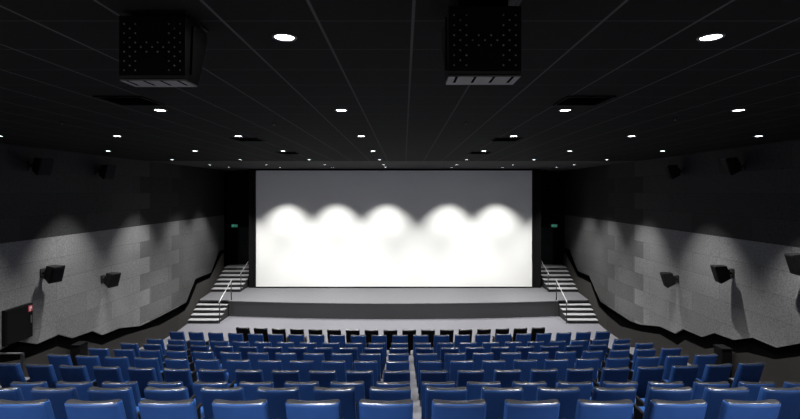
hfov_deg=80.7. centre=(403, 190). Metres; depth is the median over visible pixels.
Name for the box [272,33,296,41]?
recessed light
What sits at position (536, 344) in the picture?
seat
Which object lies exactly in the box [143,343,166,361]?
seat
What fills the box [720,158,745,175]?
wall speaker
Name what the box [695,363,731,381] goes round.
seat
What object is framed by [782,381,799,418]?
seat
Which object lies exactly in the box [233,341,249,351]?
seat
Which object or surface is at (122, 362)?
seat
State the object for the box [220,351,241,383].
seat
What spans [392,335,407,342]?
seat
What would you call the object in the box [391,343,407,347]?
seat
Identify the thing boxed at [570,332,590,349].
seat
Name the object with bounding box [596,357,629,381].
seat
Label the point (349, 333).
seat
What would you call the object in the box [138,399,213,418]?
seat
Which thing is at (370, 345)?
seat
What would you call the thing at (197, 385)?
seat
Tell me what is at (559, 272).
stairs
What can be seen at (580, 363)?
seat
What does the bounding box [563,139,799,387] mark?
wall
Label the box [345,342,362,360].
seat
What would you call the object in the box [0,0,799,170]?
ceiling
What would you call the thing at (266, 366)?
seat
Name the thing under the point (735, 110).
recessed light
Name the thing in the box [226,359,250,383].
seat
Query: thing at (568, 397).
seat
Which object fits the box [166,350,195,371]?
seat
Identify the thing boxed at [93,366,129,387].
seat
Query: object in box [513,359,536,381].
seat
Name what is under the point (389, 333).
seat
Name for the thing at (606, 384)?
seat
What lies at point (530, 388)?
seat
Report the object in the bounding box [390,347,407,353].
seat
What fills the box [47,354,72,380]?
seat
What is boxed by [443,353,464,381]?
seat
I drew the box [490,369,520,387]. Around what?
seat
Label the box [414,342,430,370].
seat
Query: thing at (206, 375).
seat
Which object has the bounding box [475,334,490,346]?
seat
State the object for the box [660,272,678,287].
wall speaker
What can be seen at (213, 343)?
seat
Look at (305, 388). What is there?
seat
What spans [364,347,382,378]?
seat
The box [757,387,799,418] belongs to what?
seat
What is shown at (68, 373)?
seat
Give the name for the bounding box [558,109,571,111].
recessed light
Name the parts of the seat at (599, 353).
backrest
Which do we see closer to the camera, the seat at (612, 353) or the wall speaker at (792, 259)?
the wall speaker at (792, 259)
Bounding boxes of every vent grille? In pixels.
[102,98,158,104]
[236,139,260,140]
[493,139,517,140]
[557,98,608,104]
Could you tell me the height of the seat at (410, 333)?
0.987 m
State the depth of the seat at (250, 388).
6.28 m
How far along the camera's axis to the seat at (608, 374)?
7.97 m
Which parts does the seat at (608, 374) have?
backrest, trim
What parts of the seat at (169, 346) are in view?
backrest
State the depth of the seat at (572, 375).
7.92 m
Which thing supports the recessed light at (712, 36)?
in the ceiling
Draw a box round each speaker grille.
[38,159,53,174]
[50,266,64,282]
[105,166,115,178]
[110,273,120,287]
[660,273,666,286]
[664,166,670,178]
[710,266,719,282]
[720,159,730,174]
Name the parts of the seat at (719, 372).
trim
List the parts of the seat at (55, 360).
trim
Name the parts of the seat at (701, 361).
trim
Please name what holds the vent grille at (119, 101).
attached to the ceiling vent at (119, 100)
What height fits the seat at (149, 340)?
0.987 m
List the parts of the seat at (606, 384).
trim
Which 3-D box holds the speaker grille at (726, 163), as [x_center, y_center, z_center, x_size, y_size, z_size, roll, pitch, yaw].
[8.418,-0.619,12.335,0.127,0.405,0.320,0,0,14]
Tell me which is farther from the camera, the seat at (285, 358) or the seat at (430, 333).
the seat at (430, 333)
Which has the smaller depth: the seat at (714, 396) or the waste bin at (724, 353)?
the seat at (714, 396)
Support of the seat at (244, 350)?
on the floor
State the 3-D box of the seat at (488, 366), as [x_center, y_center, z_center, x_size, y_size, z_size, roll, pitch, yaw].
[1.727,3.767,9.449,0.452,0.987,0.784,0,0,-2]
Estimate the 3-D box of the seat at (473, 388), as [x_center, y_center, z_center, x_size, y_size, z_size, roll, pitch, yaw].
[1.070,3.047,6.638,0.452,0.987,0.784,0,0,0]
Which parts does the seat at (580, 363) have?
backrest, trim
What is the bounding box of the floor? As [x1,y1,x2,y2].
[0,316,759,418]
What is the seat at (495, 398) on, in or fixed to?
on the floor
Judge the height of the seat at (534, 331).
0.987 m
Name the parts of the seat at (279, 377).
trim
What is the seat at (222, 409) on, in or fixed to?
on the floor
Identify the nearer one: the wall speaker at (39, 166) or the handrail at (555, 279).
the wall speaker at (39, 166)
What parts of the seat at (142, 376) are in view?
trim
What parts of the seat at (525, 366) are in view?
trim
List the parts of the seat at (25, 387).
trim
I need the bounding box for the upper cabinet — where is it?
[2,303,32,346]
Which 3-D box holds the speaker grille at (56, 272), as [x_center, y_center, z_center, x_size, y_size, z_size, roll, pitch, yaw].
[-9.310,2.252,12.665,0.127,0.405,0.320,0,0,14]
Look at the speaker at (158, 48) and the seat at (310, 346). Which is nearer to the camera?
the speaker at (158, 48)
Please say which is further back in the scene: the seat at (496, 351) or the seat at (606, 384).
the seat at (496, 351)
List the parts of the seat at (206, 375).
trim, backrest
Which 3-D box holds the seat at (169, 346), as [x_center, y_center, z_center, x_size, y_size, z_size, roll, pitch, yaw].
[-5.665,4.317,12.065,0.452,0.987,0.784,0,0,5]
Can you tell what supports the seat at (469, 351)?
on the floor
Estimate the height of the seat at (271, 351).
0.987 m
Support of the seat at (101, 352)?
on the floor
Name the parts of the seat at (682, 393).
armrest, trim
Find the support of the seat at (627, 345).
on the floor
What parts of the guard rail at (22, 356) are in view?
post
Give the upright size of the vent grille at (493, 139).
0.013 m
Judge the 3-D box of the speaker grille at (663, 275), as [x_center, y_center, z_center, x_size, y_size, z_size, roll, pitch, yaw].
[8.361,2.871,15.184,0.127,0.405,0.320,0,0,14]
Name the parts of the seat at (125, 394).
trim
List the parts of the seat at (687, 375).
trim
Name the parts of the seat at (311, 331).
backrest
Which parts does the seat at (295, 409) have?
trim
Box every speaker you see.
[28,158,53,175]
[40,265,64,283]
[95,165,115,179]
[101,272,120,287]
[119,10,208,86]
[441,0,520,84]
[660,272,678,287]
[664,165,683,179]
[710,265,733,283]
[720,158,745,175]
[784,253,799,275]
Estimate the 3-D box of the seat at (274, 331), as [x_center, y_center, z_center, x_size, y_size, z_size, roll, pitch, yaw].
[-4.062,4.977,15.688,0.452,0.987,0.784,0,0,5]
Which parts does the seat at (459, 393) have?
trim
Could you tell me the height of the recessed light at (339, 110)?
0.010 m
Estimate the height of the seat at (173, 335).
0.987 m
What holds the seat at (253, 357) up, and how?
on the floor
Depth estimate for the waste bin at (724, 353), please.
11.29 m
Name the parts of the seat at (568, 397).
trim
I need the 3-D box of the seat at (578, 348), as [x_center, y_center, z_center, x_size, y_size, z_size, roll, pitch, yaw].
[4.189,4.317,12.015,0.452,0.987,0.784,0,0,-5]
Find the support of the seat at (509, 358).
on the floor
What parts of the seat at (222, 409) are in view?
trim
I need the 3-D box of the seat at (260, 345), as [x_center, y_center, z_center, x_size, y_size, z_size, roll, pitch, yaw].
[-3.820,4.597,13.157,0.452,0.987,0.784,0,0,3]
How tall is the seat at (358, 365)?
0.987 m
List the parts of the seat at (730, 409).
trim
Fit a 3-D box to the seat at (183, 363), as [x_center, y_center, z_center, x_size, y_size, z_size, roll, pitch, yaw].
[-4.436,3.767,9.546,0.452,0.987,0.784,0,0,4]
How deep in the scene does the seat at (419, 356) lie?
10.29 m
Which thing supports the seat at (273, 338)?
on the floor
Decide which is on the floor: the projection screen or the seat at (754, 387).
the seat at (754, 387)
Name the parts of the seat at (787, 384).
trim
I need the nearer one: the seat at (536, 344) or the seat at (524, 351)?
the seat at (524, 351)
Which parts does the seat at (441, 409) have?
trim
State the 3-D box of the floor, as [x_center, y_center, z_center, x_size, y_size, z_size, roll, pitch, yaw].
[-0.450,3.895,11.900,19.200,3.150,27.000,0,0,0]
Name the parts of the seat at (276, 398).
trim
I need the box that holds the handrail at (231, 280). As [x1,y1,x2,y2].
[218,280,231,322]
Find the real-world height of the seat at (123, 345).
0.987 m
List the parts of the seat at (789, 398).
trim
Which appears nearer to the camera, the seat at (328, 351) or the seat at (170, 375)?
the seat at (170, 375)
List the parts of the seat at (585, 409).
trim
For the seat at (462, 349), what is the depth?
12.74 m
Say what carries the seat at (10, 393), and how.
on the floor
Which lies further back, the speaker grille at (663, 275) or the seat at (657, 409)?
the speaker grille at (663, 275)
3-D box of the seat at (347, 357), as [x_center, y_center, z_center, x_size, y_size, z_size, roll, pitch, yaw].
[-1.355,4.047,10.645,0.452,0.987,0.784,0,0,1]
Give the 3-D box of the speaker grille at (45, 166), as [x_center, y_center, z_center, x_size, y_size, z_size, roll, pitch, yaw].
[-9.318,-0.619,12.265,0.127,0.405,0.320,0,0,14]
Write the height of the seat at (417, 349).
0.987 m
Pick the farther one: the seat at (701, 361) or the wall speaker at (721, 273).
the wall speaker at (721, 273)
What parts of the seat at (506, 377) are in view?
trim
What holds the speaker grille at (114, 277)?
attached to the wall speaker at (111, 279)
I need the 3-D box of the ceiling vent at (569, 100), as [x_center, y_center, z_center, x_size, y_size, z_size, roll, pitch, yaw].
[2.335,-1.174,6.143,0.600,0.017,0.600,0,0,0]
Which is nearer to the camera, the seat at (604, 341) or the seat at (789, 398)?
the seat at (789, 398)
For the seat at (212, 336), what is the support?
on the floor
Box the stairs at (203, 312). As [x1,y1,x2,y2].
[188,303,228,322]
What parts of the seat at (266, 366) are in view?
trim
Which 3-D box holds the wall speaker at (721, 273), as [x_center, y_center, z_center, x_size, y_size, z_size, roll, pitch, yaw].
[8.579,2.236,12.727,0.536,0.460,0.382,0,0,0]
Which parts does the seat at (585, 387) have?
trim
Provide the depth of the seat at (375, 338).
13.96 m
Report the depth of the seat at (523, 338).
14.11 m
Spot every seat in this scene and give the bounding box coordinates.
[0,362,30,387]
[0,387,23,400]
[0,399,54,418]
[10,381,47,400]
[26,363,62,387]
[31,387,78,418]
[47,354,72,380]
[56,381,92,400]
[59,365,97,386]
[64,399,126,418]
[75,355,100,380]
[87,387,140,418]
[88,347,109,366]
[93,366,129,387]
[102,381,144,406]
[105,356,129,381]
[114,348,135,367]
[120,342,140,356]
[128,367,164,397]
[134,357,164,381]
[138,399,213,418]
[140,349,165,370]
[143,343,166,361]
[144,387,203,418]
[147,338,166,354]
[147,381,196,405]
[163,368,199,397]
[164,358,198,382]
[166,344,192,362]
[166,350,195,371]
[168,339,190,355]
[169,331,189,349]
[188,332,209,346]
[189,340,211,353]
[190,345,215,362]
[193,351,221,379]
[193,381,228,418]
[195,358,228,379]
[199,368,236,387]
[200,387,244,418]
[208,332,229,347]
[211,340,233,356]
[212,399,278,418]
[214,345,233,363]
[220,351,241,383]
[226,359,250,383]
[228,333,243,345]
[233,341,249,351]
[235,369,263,386]
[236,327,249,340]
[239,346,257,359]
[239,381,273,400]
[247,352,268,369]
[248,333,266,346]
[254,328,268,341]
[255,341,271,352]
[257,387,299,418]
[258,360,282,381]
[264,346,282,360]
[268,334,283,346]
[272,328,288,341]
[272,370,299,387]
[275,352,296,370]
[277,342,293,352]
[285,381,318,400]
[285,399,343,418]
[288,334,306,346]
[289,347,307,360]
[290,329,306,341]
[290,360,313,381]
[300,342,316,352]
[303,353,324,370]
[308,329,324,337]
[309,334,326,347]
[309,370,336,387]
[313,387,356,418]
[314,347,332,360]
[322,342,338,353]
[322,360,345,381]
[327,329,340,342]
[330,335,344,347]
[330,381,364,418]
[332,353,353,370]
[339,347,358,370]
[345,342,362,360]
[346,330,359,342]
[346,370,373,399]
[351,335,366,352]
[354,360,377,386]
[359,399,412,418]
[360,353,380,380]
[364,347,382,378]
[365,330,378,346]
[368,343,384,370]
[369,387,410,400]
[371,335,386,363]
[376,381,409,387]
[383,330,396,352]
[383,370,409,381]
[386,360,408,370]
[388,353,408,360]
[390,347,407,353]
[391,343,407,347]
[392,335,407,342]
[402,330,415,354]
[413,335,427,356]
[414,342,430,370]
[415,347,433,373]
[416,353,436,387]
[418,360,441,399]
[420,370,447,406]
[421,330,434,347]
[421,381,454,418]
[425,387,466,418]
[432,399,485,418]
[433,335,448,352]
[436,342,453,359]
[439,347,458,369]
[440,329,453,342]
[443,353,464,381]
[448,360,473,387]
[453,334,469,347]
[455,370,484,387]
[458,329,471,342]
[459,342,476,352]
[465,347,483,360]
[467,381,500,400]
[472,352,492,370]
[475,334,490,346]
[477,329,490,334]
[481,360,505,381]
[481,387,523,418]
[482,342,498,352]
[490,346,508,359]
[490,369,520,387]
[492,328,508,341]
[495,334,510,346]
[497,399,559,418]
[500,352,520,369]
[505,341,521,352]
[511,328,526,341]
[512,381,546,400]
[513,333,531,346]
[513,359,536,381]
[515,346,533,359]
[524,368,557,387]
[527,341,543,351]
[528,351,548,369]
[531,327,544,340]
[536,333,551,345]
[536,387,579,418]
[539,358,567,382]
[540,345,558,358]
[549,340,565,351]
[551,332,571,344]
[555,351,575,368]
[556,368,593,387]
[557,381,591,399]
[562,399,633,418]
[564,345,582,359]
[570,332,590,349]
[571,340,587,355]
[574,350,602,381]
[574,358,598,394]
[581,344,606,369]
[586,339,608,352]
[589,331,610,343]
[590,381,637,402]
[591,367,628,390]
[591,387,635,416]
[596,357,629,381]
[600,349,629,368]
[604,343,630,361]
[607,338,629,354]
[627,366,663,397]
[628,348,655,369]
[628,356,659,380]
[629,342,653,360]
[631,387,692,418]
[635,381,683,406]
[646,399,706,418]
[658,347,681,365]
[661,364,698,387]
[662,355,688,379]
[691,381,729,399]
[692,354,717,379]
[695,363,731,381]
[702,387,748,418]
[718,399,780,418]
[728,362,764,387]
[738,381,774,400]
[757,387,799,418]
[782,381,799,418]
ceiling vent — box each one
[93,96,164,105]
[230,138,264,140]
[276,152,300,153]
[468,152,490,153]
[491,138,522,140]
[553,96,615,105]
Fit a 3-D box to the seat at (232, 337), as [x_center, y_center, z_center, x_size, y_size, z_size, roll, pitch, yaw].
[-5.051,4.767,14.492,0.452,0.987,0.784,0,0,5]
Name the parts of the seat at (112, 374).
trim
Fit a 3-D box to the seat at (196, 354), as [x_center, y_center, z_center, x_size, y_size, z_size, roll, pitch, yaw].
[-4.436,4.047,10.776,0.452,0.987,0.784,0,0,4]
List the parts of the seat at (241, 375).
trim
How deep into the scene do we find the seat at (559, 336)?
14.20 m
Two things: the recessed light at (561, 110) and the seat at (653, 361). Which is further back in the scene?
the seat at (653, 361)
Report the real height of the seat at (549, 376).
0.987 m
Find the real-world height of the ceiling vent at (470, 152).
0.017 m
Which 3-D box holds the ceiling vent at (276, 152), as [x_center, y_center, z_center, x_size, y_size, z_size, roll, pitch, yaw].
[-3.445,-1.134,14.017,0.600,0.017,0.600,0,0,0]
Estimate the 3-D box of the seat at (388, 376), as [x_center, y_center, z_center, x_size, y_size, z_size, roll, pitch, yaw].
[-0.122,3.487,8.179,0.452,0.987,0.784,0,0,0]
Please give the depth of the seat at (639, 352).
10.59 m
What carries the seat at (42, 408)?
on the floor
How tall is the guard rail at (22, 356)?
0.957 m
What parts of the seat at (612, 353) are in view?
backrest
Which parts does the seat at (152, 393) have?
trim, backrest, armrest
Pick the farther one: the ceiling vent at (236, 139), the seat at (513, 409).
the ceiling vent at (236, 139)
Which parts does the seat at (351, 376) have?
trim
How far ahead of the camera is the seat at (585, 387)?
6.28 m
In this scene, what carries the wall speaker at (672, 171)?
attached to the wall at (626, 224)
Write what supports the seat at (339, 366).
on the floor
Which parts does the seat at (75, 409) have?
trim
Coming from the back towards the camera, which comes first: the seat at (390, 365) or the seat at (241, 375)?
the seat at (390, 365)
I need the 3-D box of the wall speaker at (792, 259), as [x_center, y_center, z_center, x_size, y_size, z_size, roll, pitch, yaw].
[8.628,1.592,10.276,0.536,0.460,0.382,0,0,0]
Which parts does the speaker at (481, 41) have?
plate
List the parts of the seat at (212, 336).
backrest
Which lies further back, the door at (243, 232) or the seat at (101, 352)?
the door at (243, 232)
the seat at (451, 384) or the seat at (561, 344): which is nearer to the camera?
the seat at (451, 384)
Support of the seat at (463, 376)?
on the floor
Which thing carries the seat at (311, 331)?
on the floor
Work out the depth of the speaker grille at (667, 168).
14.84 m
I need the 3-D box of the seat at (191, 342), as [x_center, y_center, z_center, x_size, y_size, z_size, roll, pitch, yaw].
[-5.665,4.597,13.295,0.452,0.987,0.784,0,0,5]
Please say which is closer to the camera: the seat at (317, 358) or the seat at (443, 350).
the seat at (317, 358)
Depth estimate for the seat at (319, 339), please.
14.00 m
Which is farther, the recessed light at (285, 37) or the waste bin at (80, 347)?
the waste bin at (80, 347)
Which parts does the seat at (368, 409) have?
trim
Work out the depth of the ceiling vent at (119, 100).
6.13 m
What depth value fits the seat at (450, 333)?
15.22 m
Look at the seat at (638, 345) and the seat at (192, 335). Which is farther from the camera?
the seat at (192, 335)
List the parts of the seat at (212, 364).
trim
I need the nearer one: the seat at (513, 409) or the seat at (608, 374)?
the seat at (513, 409)
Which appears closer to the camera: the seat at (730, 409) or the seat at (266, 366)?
the seat at (730, 409)
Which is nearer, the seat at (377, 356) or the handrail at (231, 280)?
the seat at (377, 356)
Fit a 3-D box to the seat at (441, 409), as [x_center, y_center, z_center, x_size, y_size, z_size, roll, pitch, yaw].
[0.460,2.237,4.258,0.452,0.987,0.784,0,0,0]
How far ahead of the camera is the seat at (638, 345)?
11.84 m
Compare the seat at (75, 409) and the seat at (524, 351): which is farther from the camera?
the seat at (524, 351)
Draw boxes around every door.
[238,227,248,264]
[541,227,552,264]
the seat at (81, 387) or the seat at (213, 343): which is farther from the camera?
the seat at (213, 343)
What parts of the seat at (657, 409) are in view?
trim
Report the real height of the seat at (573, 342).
0.987 m
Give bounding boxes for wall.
[0,143,226,384]
[227,171,563,265]
[249,169,540,287]
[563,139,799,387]
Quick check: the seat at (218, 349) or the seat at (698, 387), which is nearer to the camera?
the seat at (698, 387)
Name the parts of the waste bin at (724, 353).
lid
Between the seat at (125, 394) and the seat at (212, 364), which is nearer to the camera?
the seat at (125, 394)
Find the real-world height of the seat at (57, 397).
0.987 m
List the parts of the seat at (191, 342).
backrest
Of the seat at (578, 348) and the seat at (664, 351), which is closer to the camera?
the seat at (664, 351)
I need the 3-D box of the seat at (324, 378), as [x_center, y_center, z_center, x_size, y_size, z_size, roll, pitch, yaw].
[-1.355,3.487,8.185,0.452,0.987,0.784,0,0,1]
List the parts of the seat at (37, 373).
trim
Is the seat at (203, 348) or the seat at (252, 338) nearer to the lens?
the seat at (203, 348)
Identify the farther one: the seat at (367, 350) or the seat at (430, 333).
the seat at (430, 333)
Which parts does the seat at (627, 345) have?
backrest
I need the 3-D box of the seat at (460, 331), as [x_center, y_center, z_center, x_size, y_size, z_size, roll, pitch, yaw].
[1.976,4.977,15.606,0.452,0.987,0.784,0,0,-3]
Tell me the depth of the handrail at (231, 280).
19.97 m
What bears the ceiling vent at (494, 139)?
in the ceiling
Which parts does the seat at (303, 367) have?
trim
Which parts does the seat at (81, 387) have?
trim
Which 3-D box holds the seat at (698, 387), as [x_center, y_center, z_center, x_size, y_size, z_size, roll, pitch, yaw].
[4.120,3.047,6.638,0.452,0.987,0.784,0,0,0]
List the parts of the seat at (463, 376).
trim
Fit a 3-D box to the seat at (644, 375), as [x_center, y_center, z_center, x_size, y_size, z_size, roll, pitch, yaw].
[4.189,3.487,8.365,0.452,0.987,0.784,0,0,-5]
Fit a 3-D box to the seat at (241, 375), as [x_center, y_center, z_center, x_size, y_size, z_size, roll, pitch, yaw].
[-2.588,3.487,8.218,0.452,0.987,0.784,0,0,2]
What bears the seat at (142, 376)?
on the floor
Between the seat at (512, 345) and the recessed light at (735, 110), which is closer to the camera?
the recessed light at (735, 110)
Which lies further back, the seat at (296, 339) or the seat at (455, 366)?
the seat at (296, 339)
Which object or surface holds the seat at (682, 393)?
on the floor
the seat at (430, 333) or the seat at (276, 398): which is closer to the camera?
the seat at (276, 398)
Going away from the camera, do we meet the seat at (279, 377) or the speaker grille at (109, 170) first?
the seat at (279, 377)
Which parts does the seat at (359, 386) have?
trim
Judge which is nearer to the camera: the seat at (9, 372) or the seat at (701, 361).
the seat at (9, 372)
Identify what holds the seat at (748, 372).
on the floor
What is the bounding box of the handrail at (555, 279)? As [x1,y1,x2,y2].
[555,279,567,322]
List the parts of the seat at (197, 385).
trim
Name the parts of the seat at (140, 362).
trim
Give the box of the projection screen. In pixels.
[255,170,532,287]
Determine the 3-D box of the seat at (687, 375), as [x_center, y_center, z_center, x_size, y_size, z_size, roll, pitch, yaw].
[4.803,3.487,8.418,0.452,0.987,0.784,0,0,-5]
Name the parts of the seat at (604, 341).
backrest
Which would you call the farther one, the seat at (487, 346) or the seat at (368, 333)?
the seat at (368, 333)
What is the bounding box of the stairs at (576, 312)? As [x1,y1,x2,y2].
[558,303,597,322]
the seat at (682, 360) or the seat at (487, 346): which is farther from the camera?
the seat at (487, 346)
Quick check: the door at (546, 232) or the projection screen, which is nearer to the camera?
the projection screen
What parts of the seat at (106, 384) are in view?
trim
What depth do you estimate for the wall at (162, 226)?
15.05 m
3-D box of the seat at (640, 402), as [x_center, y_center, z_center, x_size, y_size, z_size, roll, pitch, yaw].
[3.510,3.047,6.638,0.452,0.987,0.784,0,0,0]
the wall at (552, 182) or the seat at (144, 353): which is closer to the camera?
the seat at (144, 353)
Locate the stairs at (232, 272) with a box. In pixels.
[211,264,248,291]
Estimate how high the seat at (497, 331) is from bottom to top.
0.987 m
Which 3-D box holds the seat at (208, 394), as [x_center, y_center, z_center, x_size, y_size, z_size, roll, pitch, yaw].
[-1.980,2.627,5.448,0.452,0.987,0.784,0,0,0]
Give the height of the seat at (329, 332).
0.987 m
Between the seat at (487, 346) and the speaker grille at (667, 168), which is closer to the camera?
the seat at (487, 346)
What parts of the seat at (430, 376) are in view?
trim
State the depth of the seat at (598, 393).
5.08 m
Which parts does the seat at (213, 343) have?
backrest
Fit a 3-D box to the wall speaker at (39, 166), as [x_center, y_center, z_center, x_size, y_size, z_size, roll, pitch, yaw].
[-9.487,-0.635,12.273,0.536,0.460,0.382,0,0,0]
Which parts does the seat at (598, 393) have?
trim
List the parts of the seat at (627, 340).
backrest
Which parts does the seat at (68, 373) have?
trim, backrest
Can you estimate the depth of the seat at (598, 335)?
14.33 m
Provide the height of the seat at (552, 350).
0.987 m
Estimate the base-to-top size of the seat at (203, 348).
0.987 m
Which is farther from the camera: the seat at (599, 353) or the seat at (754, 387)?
the seat at (599, 353)
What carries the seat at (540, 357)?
on the floor
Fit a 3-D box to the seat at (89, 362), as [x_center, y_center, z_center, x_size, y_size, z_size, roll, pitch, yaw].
[-6.279,3.767,9.704,0.452,0.987,0.784,0,0,6]
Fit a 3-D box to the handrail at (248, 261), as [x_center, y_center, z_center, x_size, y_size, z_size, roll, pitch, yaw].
[-7.760,4.006,23.337,0.042,1.588,2.091,0,0,0]
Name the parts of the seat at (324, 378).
trim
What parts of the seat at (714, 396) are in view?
trim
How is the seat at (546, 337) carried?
on the floor
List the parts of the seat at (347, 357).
trim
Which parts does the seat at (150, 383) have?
trim, backrest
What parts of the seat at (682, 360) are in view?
trim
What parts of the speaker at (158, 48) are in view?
plate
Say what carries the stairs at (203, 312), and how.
on the floor
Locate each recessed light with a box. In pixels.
[153,109,167,111]
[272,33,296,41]
[335,109,347,111]
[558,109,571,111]
[696,33,725,41]
[731,109,746,111]
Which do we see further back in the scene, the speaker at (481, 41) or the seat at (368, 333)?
the seat at (368, 333)
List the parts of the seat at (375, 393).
trim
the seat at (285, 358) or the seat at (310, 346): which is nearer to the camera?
the seat at (285, 358)
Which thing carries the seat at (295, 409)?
on the floor
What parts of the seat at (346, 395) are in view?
trim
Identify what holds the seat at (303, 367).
on the floor
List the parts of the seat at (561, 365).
trim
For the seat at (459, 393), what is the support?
on the floor
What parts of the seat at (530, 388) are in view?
trim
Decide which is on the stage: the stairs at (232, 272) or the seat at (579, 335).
the stairs at (232, 272)
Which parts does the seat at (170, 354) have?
backrest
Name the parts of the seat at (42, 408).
trim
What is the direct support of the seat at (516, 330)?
on the floor
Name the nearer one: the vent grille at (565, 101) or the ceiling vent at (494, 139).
the vent grille at (565, 101)
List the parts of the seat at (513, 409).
trim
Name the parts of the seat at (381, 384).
trim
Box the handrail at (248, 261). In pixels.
[240,261,248,291]
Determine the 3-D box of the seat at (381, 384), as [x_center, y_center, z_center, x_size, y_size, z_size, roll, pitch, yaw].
[-0.150,3.047,6.638,0.452,0.987,0.784,0,0,0]
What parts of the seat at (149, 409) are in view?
trim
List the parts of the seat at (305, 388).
trim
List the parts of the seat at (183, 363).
trim, backrest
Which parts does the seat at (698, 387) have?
trim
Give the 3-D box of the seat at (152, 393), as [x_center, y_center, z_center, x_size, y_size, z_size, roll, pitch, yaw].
[-2.590,2.627,5.448,0.452,0.987,0.784,0,0,0]
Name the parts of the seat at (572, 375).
backrest, trim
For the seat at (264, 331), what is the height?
0.987 m
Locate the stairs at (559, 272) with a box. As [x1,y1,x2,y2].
[541,264,577,291]
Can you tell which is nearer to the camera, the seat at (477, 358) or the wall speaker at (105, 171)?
the seat at (477, 358)
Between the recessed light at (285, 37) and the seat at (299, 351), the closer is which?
the recessed light at (285, 37)
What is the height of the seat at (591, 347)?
0.987 m
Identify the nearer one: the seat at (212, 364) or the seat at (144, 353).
the seat at (212, 364)
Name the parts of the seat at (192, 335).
backrest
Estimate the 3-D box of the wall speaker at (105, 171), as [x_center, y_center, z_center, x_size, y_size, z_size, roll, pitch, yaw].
[-9.435,-0.595,14.874,0.536,0.460,0.382,0,0,0]
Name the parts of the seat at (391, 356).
trim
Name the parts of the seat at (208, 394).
trim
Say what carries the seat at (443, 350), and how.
on the floor
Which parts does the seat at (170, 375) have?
trim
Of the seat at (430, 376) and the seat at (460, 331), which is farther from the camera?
the seat at (460, 331)
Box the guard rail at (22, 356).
[0,353,24,376]
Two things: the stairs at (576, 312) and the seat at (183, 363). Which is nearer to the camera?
the seat at (183, 363)
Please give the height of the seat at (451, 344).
0.987 m
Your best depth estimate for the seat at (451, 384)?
6.29 m
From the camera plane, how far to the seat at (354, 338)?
13.97 m
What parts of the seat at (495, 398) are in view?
trim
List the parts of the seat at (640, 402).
armrest, trim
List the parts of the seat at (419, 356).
trim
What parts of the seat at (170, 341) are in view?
backrest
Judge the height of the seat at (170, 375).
0.987 m
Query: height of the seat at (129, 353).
0.987 m
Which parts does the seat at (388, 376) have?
trim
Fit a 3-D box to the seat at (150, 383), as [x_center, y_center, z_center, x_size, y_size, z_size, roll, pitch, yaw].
[-3.200,3.047,6.638,0.452,0.987,0.784,0,0,0]
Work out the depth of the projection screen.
23.30 m
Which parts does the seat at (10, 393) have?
trim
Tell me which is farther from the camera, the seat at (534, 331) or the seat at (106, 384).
the seat at (534, 331)
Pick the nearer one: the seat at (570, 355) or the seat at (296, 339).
the seat at (570, 355)
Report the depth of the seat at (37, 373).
8.14 m
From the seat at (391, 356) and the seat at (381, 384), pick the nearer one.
the seat at (381, 384)
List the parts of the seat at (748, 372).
trim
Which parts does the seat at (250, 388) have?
trim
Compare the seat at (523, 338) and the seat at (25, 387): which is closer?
the seat at (25, 387)
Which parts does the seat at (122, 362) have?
trim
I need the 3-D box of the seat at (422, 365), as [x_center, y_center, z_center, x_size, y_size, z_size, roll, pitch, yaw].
[0.494,3.767,9.416,0.452,0.987,0.784,0,0,-1]
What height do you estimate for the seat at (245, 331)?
0.987 m
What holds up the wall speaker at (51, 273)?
attached to the wall at (162, 226)
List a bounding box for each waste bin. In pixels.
[71,341,87,365]
[713,344,731,377]
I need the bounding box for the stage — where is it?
[199,287,588,318]
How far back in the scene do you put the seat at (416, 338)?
13.96 m
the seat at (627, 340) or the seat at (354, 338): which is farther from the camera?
the seat at (354, 338)
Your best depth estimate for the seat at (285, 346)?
12.77 m
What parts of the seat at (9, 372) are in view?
trim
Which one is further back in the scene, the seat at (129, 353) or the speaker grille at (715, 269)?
the speaker grille at (715, 269)
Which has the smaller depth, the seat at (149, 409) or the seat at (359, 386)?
the seat at (149, 409)
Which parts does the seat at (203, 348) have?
backrest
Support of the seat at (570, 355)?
on the floor
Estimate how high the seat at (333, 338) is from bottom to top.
0.987 m
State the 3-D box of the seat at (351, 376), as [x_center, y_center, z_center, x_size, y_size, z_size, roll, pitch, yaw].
[-0.739,3.487,8.179,0.452,0.987,0.784,0,0,0]
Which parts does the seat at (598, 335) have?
backrest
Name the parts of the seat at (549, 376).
trim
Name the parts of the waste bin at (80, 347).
lid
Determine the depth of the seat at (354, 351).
11.48 m
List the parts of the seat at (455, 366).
trim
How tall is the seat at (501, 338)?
0.987 m
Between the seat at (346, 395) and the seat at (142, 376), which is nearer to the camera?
the seat at (346, 395)
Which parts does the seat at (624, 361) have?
backrest, trim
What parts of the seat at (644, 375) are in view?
trim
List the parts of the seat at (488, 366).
trim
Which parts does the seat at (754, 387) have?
trim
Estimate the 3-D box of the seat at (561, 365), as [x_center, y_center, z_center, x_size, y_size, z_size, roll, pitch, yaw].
[2.959,3.767,9.509,0.452,0.987,0.784,0,0,-3]
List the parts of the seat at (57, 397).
trim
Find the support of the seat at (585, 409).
on the floor
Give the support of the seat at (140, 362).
on the floor
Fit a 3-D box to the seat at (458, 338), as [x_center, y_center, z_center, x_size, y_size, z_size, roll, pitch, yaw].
[1.727,4.767,14.349,0.452,0.987,0.784,0,0,-2]
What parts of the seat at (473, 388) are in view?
trim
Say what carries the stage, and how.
on the floor
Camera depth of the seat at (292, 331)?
15.28 m
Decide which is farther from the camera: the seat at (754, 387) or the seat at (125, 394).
the seat at (754, 387)
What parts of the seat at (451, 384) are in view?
trim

